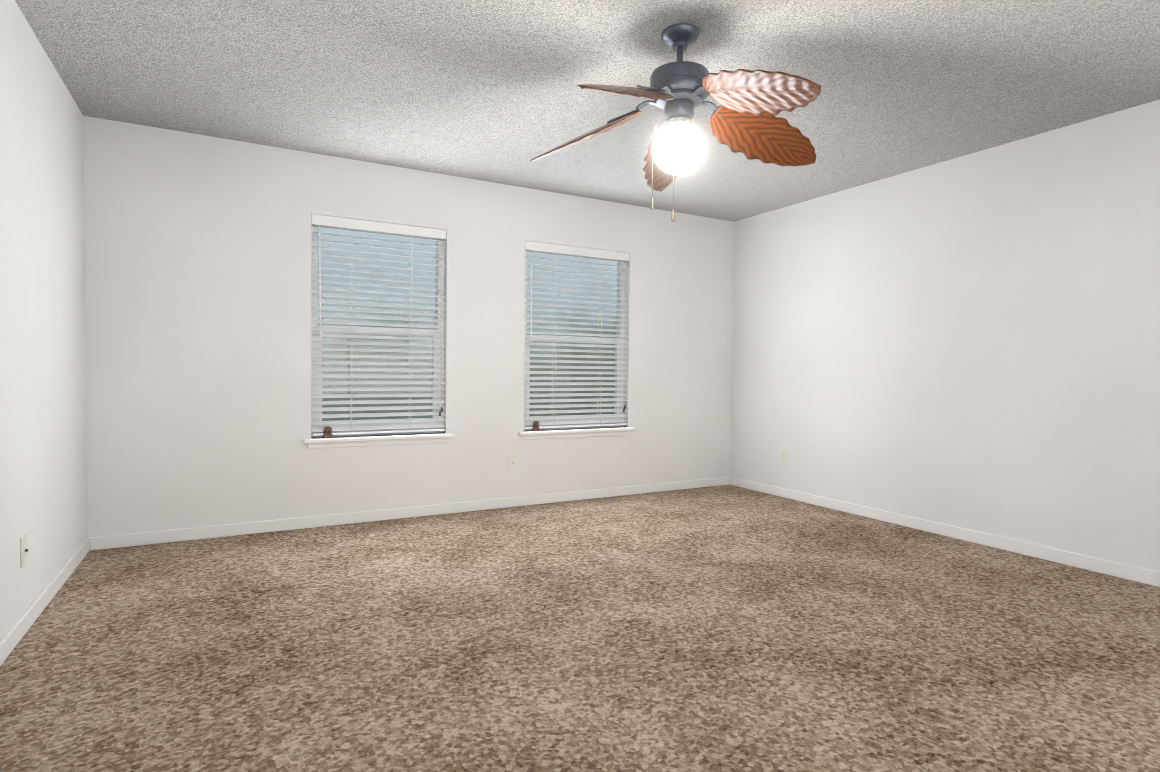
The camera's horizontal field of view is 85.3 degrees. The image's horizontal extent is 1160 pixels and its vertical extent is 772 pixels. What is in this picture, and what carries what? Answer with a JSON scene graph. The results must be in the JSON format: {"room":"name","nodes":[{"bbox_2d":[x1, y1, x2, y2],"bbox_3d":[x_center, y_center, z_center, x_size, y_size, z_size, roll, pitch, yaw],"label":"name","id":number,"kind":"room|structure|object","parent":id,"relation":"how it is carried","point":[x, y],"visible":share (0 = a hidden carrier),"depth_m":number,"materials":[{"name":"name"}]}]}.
{"room":"empty bedroom","nodes":[
{"label":"empty bedroom","id":0,"kind":"room"},
{"bbox_2d":[0,0,86,640],"bbox_3d":[-1.664,-0.218,1.374,0.140,2.440,5.153,0,2,-29],"label":"wall","id":1,"kind":"structure","parent":0,"point":[43,483],"depth_m":2.68,"materials":[{"name":"paint"}]},
{"bbox_2d":[20,534,27,567],"bbox_3d":[-2.183,0.648,2.479,0.015,0.116,0.072,0,2,-29],"label":"outlet","id":2,"kind":"object","parent":1,"relation":"attached to","point":[24,551],"visible":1,"depth_m":2.47,"materials":[{"name":"white plastic"}]},
{"bbox_2d":[0,537,95,665],"bbox_3d":[-1.607,0.964,1.443,0.017,0.075,4.873,0,2,-29],"label":"baseboard","id":3,"kind":"structure","parent":1,"relation":"attached to","point":[15,634],"depth_m":2.66,"materials":[{"name":"white paint"}]},
{"bbox_2d":[83,116,733,537],"bbox_3d":[-0.718,-0.296,4.759,4.790,2.440,0.140,0,2,-29],"label":"wall","id":4,"kind":"structure","parent":0,"point":[197,298],"depth_m":4.08,"materials":[{"name":"paint"}]},
{"bbox_2d":[303,224,453,448],"bbox_3d":[-1.378,-0.358,4.361,1.000,1.529,0.175,0,2,-29],"label":"window","id":5,"kind":"structure","parent":4,"relation":"in","point":[351,440],"depth_m":4.36,"materials":[{"name":"white plastic"}]},
{"bbox_2d":[311,214,445,437],"bbox_3d":[-1.361,-0.389,4.331,0.896,1.464,0.098,0,2,-29],"label":"window blind","id":6,"kind":"object","parent":5,"relation":"attached to","point":[333,222],"visible":0.92,"depth_m":4.33,"materials":[{"name":"white plastic"}]},
{"bbox_2d":[96,477,727,549],"bbox_3d":[-0.689,0.889,4.725,4.740,0.075,0.013,0,2,-29],"label":"baseboard","id":7,"kind":"structure","parent":4,"relation":"attached to","point":[195,533],"depth_m":4.32,"materials":[{"name":"white paint"}]},
{"bbox_2d":[509,455,516,469],"bbox_3d":[-0.510,0.586,4.814,0.072,0.116,0.015,0,2,-29],"label":"outlet","id":8,"kind":"object","parent":4,"relation":"attached to","point":[512,462],"visible":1,"depth_m":4.81,"materials":[{"name":"white plastic"}]},
{"bbox_2d":[518,250,634,439],"bbox_3d":[-0.028,-0.352,5.107,1.055,1.529,0.175,0,2,-29],"label":"window","id":9,"kind":"structure","parent":4,"relation":"in","point":[548,433],"depth_m":5.15,"materials":[{"name":"white plastic"}]},
{"bbox_2d":[524,241,628,430],"bbox_3d":[-0.011,-0.383,5.077,0.951,1.464,0.098,0,2,-29],"label":"window blind","id":10,"kind":"object","parent":9,"relation":"attached to","point":[571,251],"visible":0.85,"depth_m":5.07,"materials":[{"name":"white plastic"}]},
{"bbox_2d":[0,485,1159,771],"bbox_3d":[0.480,1.044,2.599,5.070,0.100,5.153,0,2,-29],"label":"floor","id":11,"kind":"structure","parent":0,"point":[722,629],"depth_m":2.36,"materials":[{"name":"carpet"}]},
{"bbox_2d":[15,0,1159,221],"bbox_3d":[0.508,-1.495,2.534,5.070,0.100,5.153,0,2,-29],"label":"ceiling","id":12,"kind":"structure","parent":0,"point":[487,90],"depth_m":2.96,"materials":[{"name":"white paint"}]},
{"bbox_2d":[531,23,820,220],"bbox_3d":[0.446,-1.076,2.569,1.255,0.740,1.234,0,2,-29],"label":"ceiling fan","id":13,"kind":"object","parent":12,"relation":"hanging from","point":[747,122],"visible":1,"depth_m":2.54,"materials":[{"name":"brown wood"}]},
{"bbox_2d":[730,99,1159,571],"bbox_3d":[2.652,-0.233,3.758,0.140,2.440,5.153,0,2,-29],"label":"wall","id":14,"kind":"structure","parent":0,"point":[971,341],"depth_m":3.93,"materials":[{"name":"paint"}]},
{"bbox_2d":[780,449,786,462],"bbox_3d":[1.715,0.587,5.305,0.009,0.116,0.072,0,2,-29],"label":"outlet","id":15,"kind":"object","parent":14,"relation":"attached to","point":[783,455],"visible":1,"depth_m":5.30,"materials":[{"name":"white plastic"}]},
{"bbox_2d":[728,476,1159,586],"bbox_3d":[2.570,0.950,3.751,0.017,0.075,4.873,0,2,-29],"label":"baseboard","id":16,"kind":"structure","parent":14,"relation":"attached to","point":[1120,570],"depth_m":3.93,"materials":[{"name":"white paint"}]},
{"label":"outside","id":17,"kind":"structure","parent":0,"visible":0},
{"bbox_2d":[318,225,616,420],"bbox_3d":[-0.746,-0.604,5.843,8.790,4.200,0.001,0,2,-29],"label":"window glass","id":18,"kind":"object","parent":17,"point":[360,241],"depth_m":5.46,"materials":[{"name":"clear glass"}]}
]}

